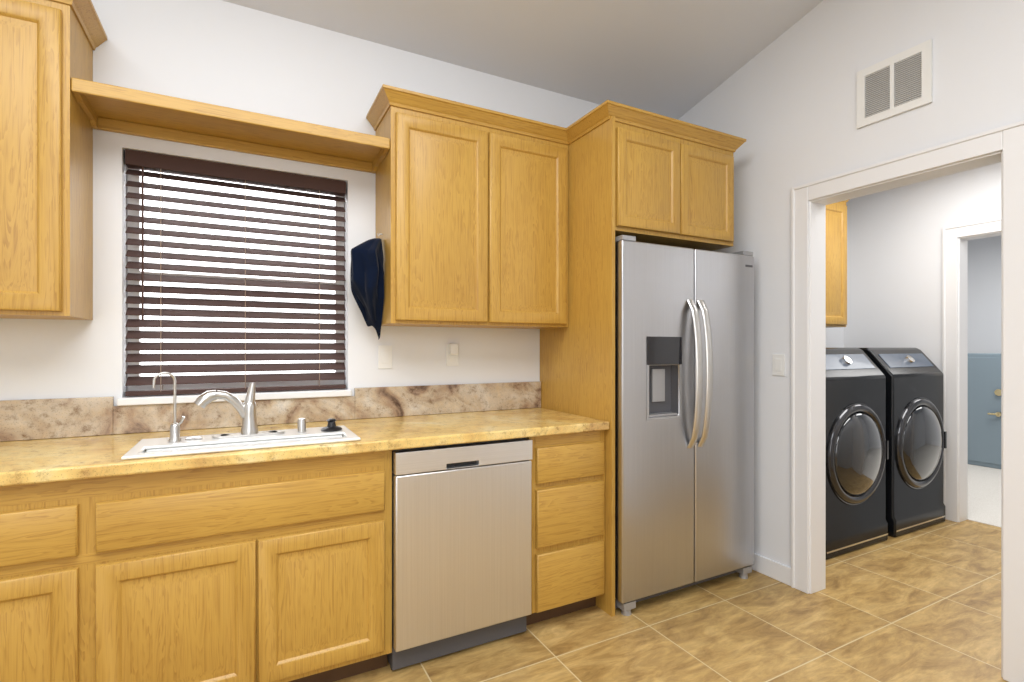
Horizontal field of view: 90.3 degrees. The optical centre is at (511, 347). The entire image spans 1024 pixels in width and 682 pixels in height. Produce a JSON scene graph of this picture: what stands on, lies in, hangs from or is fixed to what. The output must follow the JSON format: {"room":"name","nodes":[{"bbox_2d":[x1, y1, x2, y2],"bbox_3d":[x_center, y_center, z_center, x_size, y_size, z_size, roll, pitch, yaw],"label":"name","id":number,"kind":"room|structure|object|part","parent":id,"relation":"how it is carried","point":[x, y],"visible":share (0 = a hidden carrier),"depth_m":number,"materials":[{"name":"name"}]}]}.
{"room":"kitchen","nodes":[
{"label":"kitchen","id":0,"kind":"room"},
{"bbox_2d":[0,0,843,405],"bbox_3d":[-0.330,-0.129,2.797,7.370,2.777,0.150,0,0,-28],"label":"wall","id":1,"kind":"structure","parent":0,"point":[224,54],"depth_m":2.29,"materials":[{"name":"white paint"}]},
{"bbox_2d":[0,0,92,319],"bbox_3d":[-1.947,-0.650,1.681,0.820,1.080,0.318,0,0,-28],"label":"upper cabinet","id":2,"kind":"object","parent":1,"relation":"attached to","point":[46,192],"visible":0.97,"depth_m":1.70,"materials":[{"name":"brown wood"}]},
{"bbox_3d":[-1.703,-0.636,1.641,0.386,1.024,0.020,0,0,-28],"label":"door","id":3,"kind":"part","parent":2,"relation":"part of","materials":[{"name":"brown wood"}]},
{"bbox_2d":[73,93,97,127],"bbox_3d":[-1.581,-0.888,1.888,0.018,0.047,0.252,0,0,-28],"label":"shelf bracket","id":4,"kind":"object","parent":1,"relation":"attached to","point":[86,107],"depth_m":1.90,"materials":[{"name":"brown wood"}]},
{"bbox_2d":[71,77,389,172],"bbox_3d":[-1.100,-0.900,2.141,1.104,0.070,0.293,0,0,-28],"label":"shelf board","id":5,"kind":"object","parent":4,"relation":"on","point":[122,110],"visible":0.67,"depth_m":2.10,"materials":[{"name":"brown wood"}]},
{"bbox_2d":[117,388,351,405],"bbox_3d":[-1.198,0.216,2.286,0.906,0.030,0.119,0,0,-28],"label":"window sill","id":6,"kind":"structure","parent":1,"relation":"attached to","point":[180,398],"depth_m":2.25,"materials":[{"name":"white"}]},
{"bbox_2d":[127,167,343,390],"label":"window","id":7,"kind":"structure","parent":1,"relation":"in","point":[135,178],"depth_m":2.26,"materials":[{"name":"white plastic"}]},
{"bbox_2d":[125,149,345,395],"bbox_3d":[-1.201,-0.306,2.292,0.866,1.007,0.074,0,0,-28],"label":"window blinds","id":8,"kind":"object","parent":7,"relation":"attached to","point":[161,163],"visible":0.88,"depth_m":2.27,"materials":[{"name":"brown wood"}]},
{"bbox_2d":[0,381,540,441],"bbox_3d":[-1.428,0.270,2.122,3.598,0.151,0.020,0,0,-28],"label":"backsplash","id":9,"kind":"structure","parent":1,"relation":"attached to","point":[29,419],"depth_m":2.27,"materials":[{"name":"stone"}]},
{"bbox_2d":[372,149,388,171],"bbox_3d":[-0.619,-0.888,2.393,0.018,0.047,0.252,0,0,-28],"label":"shelf bracket","id":10,"kind":"object","parent":1,"relation":"attached to","point":[382,154],"depth_m":2.40,"materials":[{"name":"brown wood"}]},
{"bbox_2d":[378,345,391,368],"bbox_3d":[-0.635,0.045,2.547,0.070,0.116,0.007,0,0,-28],"label":"switch plate","id":11,"kind":"object","parent":1,"relation":"attached to","point":[384,356],"visible":1,"depth_m":2.54,"materials":[{"name":"white plastic"}]},
{"bbox_2d":[51,0,745,152],"bbox_3d":[-0.571,-1.160,2.197,3.827,0.164,0.684,0,0,-28],"label":"crown molding","id":12,"kind":"structure","parent":1,"relation":"attached to","point":[88,19],"depth_m":2.44,"materials":[{"name":"brown wood"}]},
{"bbox_2d":[446,343,458,365],"bbox_3d":[-0.310,0.036,2.699,0.070,0.120,0.038,0,0,-28],"label":"outlet","id":13,"kind":"object","parent":1,"relation":"attached to","point":[452,354],"visible":1,"depth_m":2.70,"materials":[{"name":"white plastic"}]},
{"bbox_2d":[376,106,567,328],"bbox_3d":[-0.185,-0.600,2.607,0.946,0.980,0.318,0,0,-28],"label":"upper cabinet","id":14,"kind":"object","parent":1,"relation":"attached to","point":[472,224],"visible":1,"depth_m":2.43,"materials":[{"name":"brown wood"}]},
{"bbox_2d":[350,233,383,339],"bbox_3d":[-0.667,-0.289,2.337,0.155,0.498,0.176,0,0,-28],"label":"hanging towel","id":15,"kind":"object","parent":14,"relation":"hanging from","point":[367,276],"visible":1,"depth_m":2.31,"materials":[{"name":"blue fabric"}]},
{"bbox_3d":[-0.318,-0.586,2.368,0.448,0.924,0.020,0,0,-28],"label":"door","id":16,"kind":"part","parent":14,"relation":"part of","materials":[{"name":"brown wood"}]},
{"bbox_3d":[0.087,-0.586,2.581,0.448,0.924,0.020,0,0,-28],"label":"door","id":17,"kind":"part","parent":14,"relation":"part of","materials":[{"name":"brown wood"}]},
{"bbox_2d":[826,201,846,327],"bbox_3d":[2.079,-0.642,3.795,0.924,0.965,0.318,0,0,-28],"label":"laundry cabinet","id":18,"kind":"object","parent":1,"relation":"attached to","point":[836,264],"visible":0.27,"depth_m":3.80,"materials":[{"name":"brown wood"}]},
{"bbox_2d":[223,0,822,119],"bbox_3d":[-0.102,-2.088,0.206,5.364,1.209,4.950,0,0,-28],"label":"ceiling","id":19,"kind":"structure","parent":0,"point":[676,59],"depth_m":2.62,"materials":[{"name":"white paint"}]},
{"bbox_2d":[334,519,1007,681],"bbox_3d":[0.786,1.310,0.672,7.370,0.100,4.950,0,0,-28],"label":"floor","id":20,"kind":"structure","parent":0,"point":[922,605],"depth_m":2.25,"materials":[{"name":"beige tile"}]},
{"bbox_2d":[0,478,91,681],"bbox_3d":[-1.605,0.824,1.686,0.441,0.872,0.628,0,0,-28],"label":"base cabinet","id":21,"kind":"object","parent":20,"relation":"on","point":[46,528],"depth_m":1.47,"materials":[{"name":"brown wood"}]},
{"bbox_3d":[-1.464,0.540,1.416,0.400,0.150,0.020,0,0,-28],"label":"drawer","id":22,"kind":"part","parent":21,"relation":"part of","materials":[{"name":"brown wood"}]},
{"bbox_3d":[-1.464,0.900,1.416,0.400,0.494,0.020,0,0,-28],"label":"door","id":23,"kind":"part","parent":21,"relation":"part of","materials":[{"name":"brown wood"}]},
{"bbox_2d":[92,450,391,681],"bbox_3d":[-1.004,0.824,2.001,0.917,0.872,0.628,0,0,-28],"label":"base cabinet","id":24,"kind":"object","parent":20,"relation":"on","point":[276,571],"depth_m":1.71,"materials":[{"name":"brown wood"}]},
{"bbox_3d":[-1.060,0.900,1.628,0.429,0.494,0.020,0,0,-28],"label":"door","id":25,"kind":"part","parent":24,"relation":"part of","materials":[{"name":"brown wood"}]},
{"bbox_3d":[-0.867,0.540,1.730,0.865,0.150,0.020,0,0,-28],"label":"drawer","id":26,"kind":"part","parent":24,"relation":"part of","materials":[{"name":"brown wood"}]},
{"bbox_2d":[0,408,608,486],"bbox_3d":[-1.282,0.366,1.844,3.598,0.040,0.648,0,0,-28],"label":"countertop","id":27,"kind":"structure","parent":24,"relation":"on","point":[26,462],"depth_m":1.88,"materials":[{"name":"stone"}]},
{"bbox_2d":[152,372,284,442],"bbox_3d":[-1.079,0.209,1.899,0.424,0.249,0.074,0,0,-28],"label":"faucet","id":28,"kind":"object","parent":27,"relation":"on","point":[247,410],"depth_m":1.90,"materials":[{"name":"silver metal"}]},
{"bbox_2d":[121,372,360,459],"bbox_3d":[-0.962,0.304,1.881,0.720,0.441,0.345,0,0,-28],"label":"sink","id":29,"kind":"object","parent":27,"relation":"in","point":[249,436],"visible":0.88,"depth_m":1.86,"materials":[{"name":"white ceramic"}]},
{"bbox_3d":[-0.674,0.900,1.831,0.429,0.494,0.020,0,0,-28],"label":"door","id":30,"kind":"part","parent":24,"relation":"part of","materials":[{"name":"brown wood"}]},
{"bbox_2d":[387,438,531,670],"bbox_3d":[-0.319,0.828,2.335,0.596,0.864,0.619,0,0,-28],"label":"dishwasher","id":31,"kind":"object","parent":20,"relation":"on","point":[461,546],"visible":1,"depth_m":2.05,"materials":[{"name":"grey metal"}]},
{"bbox_3d":[-0.187,0.440,2.083,0.596,0.084,0.051,0,0,-28],"label":"panel","id":32,"kind":"part","parent":31,"relation":"part of","materials":[{"name":"silver metal"}]},
{"bbox_2d":[526,436,539,625],"bbox_3d":[-0.335,0.824,2.352,0.655,0.872,0.628,0,0,-28],"label":"base cabinet","id":33,"kind":"object","parent":20,"relation":"on","point":[534,617],"depth_m":2.24,"materials":[{"name":"brown wood"}]},
{"bbox_2d":[540,430,604,620],"bbox_3d":[0.122,0.824,2.593,0.415,0.872,0.628,0,0,-28],"label":"base cabinet","id":34,"kind":"object","parent":20,"relation":"on","point":[572,465],"depth_m":2.32,"materials":[{"name":"brown wood"}]},
{"bbox_3d":[0.270,1.038,2.326,0.366,0.253,0.020,0,0,-28],"label":"drawer","id":35,"kind":"part","parent":34,"relation":"part of","materials":[{"name":"brown wood"}]},
{"bbox_3d":[0.270,0.755,2.326,0.366,0.255,0.020,0,0,-28],"label":"drawer","id":36,"kind":"part","parent":34,"relation":"part of","materials":[{"name":"brown wood"}]},
{"bbox_3d":[0.270,0.520,2.326,0.366,0.157,0.020,0,0,-28],"label":"drawer","id":37,"kind":"part","parent":34,"relation":"part of","materials":[{"name":"brown wood"}]},
{"bbox_2d":[540,116,733,616],"bbox_3d":[0.696,0.085,2.877,0.860,2.350,0.658,0,0,-28],"label":"surround","id":38,"kind":"object","parent":20,"relation":"on","point":[644,185],"visible":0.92,"depth_m":2.55,"materials":[{"name":"brown wood"}]},
{"bbox_3d":[0.676,-0.812,2.506,0.401,0.465,0.020,0,0,-28],"label":"door","id":39,"kind":"part","parent":38,"relation":"part of","materials":[{"name":"brown wood"}]},
{"bbox_3d":[1.035,-0.812,2.694,0.393,0.465,0.020,0,0,-28],"label":"door","id":40,"kind":"part","parent":38,"relation":"part of","materials":[{"name":"brown wood"}]},
{"bbox_2d":[615,235,753,615],"bbox_3d":[0.785,0.366,2.841,0.925,1.787,0.730,0,0,-28],"label":"fridge","id":41,"kind":"object","parent":20,"relation":"on","point":[684,417],"visible":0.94,"depth_m":2.54,"materials":[{"name":"grey metal"}]},
{"bbox_3d":[0.704,0.344,2.503,0.467,1.697,0.068,0,0,-28],"label":"door","id":42,"kind":"part","parent":41,"relation":"part of","materials":[{"name":"silver metal"}]},
{"bbox_3d":[0.730,0.146,2.511,0.226,0.402,0.066,0,0,-28],"label":"dispenser panel","id":43,"kind":"part","parent":41,"relation":"part of","materials":[{"name":"grey plastic"}]},
{"bbox_3d":[0.944,0.130,2.555,0.116,0.749,0.076,0,0,-28],"label":"handle","id":44,"kind":"part","parent":41,"relation":"part of","materials":[{"name":"silver metal"}]},
{"bbox_3d":[1.116,0.344,2.719,0.452,1.697,0.068,0,0,-28],"label":"door","id":45,"kind":"part","parent":41,"relation":"part of","materials":[{"name":"silver metal"}]},
{"bbox_2d":[826,348,888,559],"bbox_3d":[2.009,0.629,3.458,0.686,1.262,0.755,0,0,-28],"label":"washer","id":46,"kind":"object","parent":20,"relation":"on","point":[857,449],"visible":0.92,"depth_m":3.14,"materials":[{"name":"black metal"}]},
{"bbox_3d":[2.118,0.087,3.251,0.586,0.093,0.077,0,0,-28],"label":"panel","id":47,"kind":"part","parent":46,"relation":"part of","materials":[{"name":"silver metal"}]},
{"bbox_3d":[2.170,0.660,3.152,0.636,0.636,0.064,0,0,-28],"label":"door","id":48,"kind":"part","parent":46,"relation":"part of","materials":[{"name":"grey"}]},
{"bbox_2d":[859,348,946,536],"bbox_3d":[2.691,0.629,3.816,0.686,1.262,0.755,0,0,-28],"label":"dryer","id":49,"kind":"object","parent":20,"relation":"on","point":[916,435],"visible":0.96,"depth_m":3.47,"materials":[{"name":"black metal"}]},
{"bbox_3d":[2.800,0.087,3.608,0.586,0.093,0.077,0,0,-28],"label":"panel","id":50,"kind":"part","parent":49,"relation":"part of","materials":[{"name":"silver metal"}]},
{"bbox_3d":[2.851,0.660,3.510,0.636,0.636,0.064,0,0,-28],"label":"door","id":51,"kind":"part","parent":49,"relation":"part of","materials":[{"name":"grey"}]},
{"bbox_2d":[678,0,1023,566],"bbox_3d":[2.254,-0.656,1.358,0.120,3.833,4.800,0,0,-28],"label":"wall","id":52,"kind":"structure","parent":0,"point":[784,104],"depth_m":2.61,"materials":[{"name":"white paint"}]},
{"bbox_2d":[751,553,790,585],"bbox_3d":[1.283,1.212,3.063,0.013,0.095,0.876,0,0,-28],"label":"baseboard","id":53,"kind":"structure","parent":52,"relation":"attached to","point":[775,570],"depth_m":2.77,"materials":[{"name":"white"}]},
{"bbox_2d":[772,354,784,375],"bbox_3d":[1.445,0.092,2.760,0.007,0.116,0.070,0,0,-28],"label":"switch plate","id":54,"kind":"object","parent":52,"relation":"attached to","point":[778,364],"visible":1,"depth_m":2.76,"materials":[{"name":"white plastic"}]},
{"bbox_2d":[857,39,931,128],"bbox_3d":[1.698,-1.167,2.272,0.011,0.265,0.295,0,0,-28],"label":"air vent","id":55,"kind":"object","parent":52,"relation":"in","point":[897,84],"visible":1,"depth_m":2.26,"materials":[{"name":"white metal"}]},
{"bbox_2d":[791,120,1023,681],"bbox_3d":[1.757,0.209,2.305,0.164,2.102,0.931,0,0,-28],"label":"door frame","id":56,"kind":"structure","parent":52,"relation":"attached to","point":[1003,145],"depth_m":2.27,"materials":[{"name":"white wood"}]},
{"bbox_2d":[844,162,1000,371],"bbox_3d":[3.426,-0.050,3.442,0.120,2.620,2.200,0,0,-28],"label":"wall","id":57,"kind":"structure","parent":0,"point":[894,267],"depth_m":3.97,"materials":[{"name":"white paint"}]},
{"bbox_2d":[942,218,1000,521],"bbox_3d":[3.469,0.188,3.359,0.164,2.145,0.973,0,0,-28],"label":"door frame","id":58,"kind":"structure","parent":57,"relation":"attached to","point":[955,239],"depth_m":3.70,"materials":[{"name":"white wood"}]},
{"bbox_2d":[967,464,1000,527],"bbox_3d":[4.837,1.308,4.465,3.330,0.104,4.700,0,0,-28],"label":"floor","id":59,"kind":"structure","parent":0,"point":[984,495],"depth_m":4.33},
{"bbox_2d":[968,353,1000,468],"bbox_3d":[5.240,0.658,5.467,0.645,1.196,0.800,0,0,-28],"label":"safe","id":60,"kind":"object","parent":59,"relation":"on","point":[984,409],"visible":0.54,"depth_m":5.37,"materials":[{"name":"blue metal"}]},
{"bbox_3d":[5.009,0.567,5.270,0.053,0.284,0.116,0,0,-28],"label":"handle","id":61,"kind":"part","parent":60,"relation":"part of","materials":[{"name":"gold metal"}]},
{"bbox_2d":[968,235,1000,352],"bbox_3d":[6.187,-0.050,5.174,0.120,2.620,4.540,0,0,-28],"label":"wall","id":62,"kind":"structure","parent":0,"point":[984,295],"depth_m":6.07,"materials":[{"name":"white paint"}]}
]}

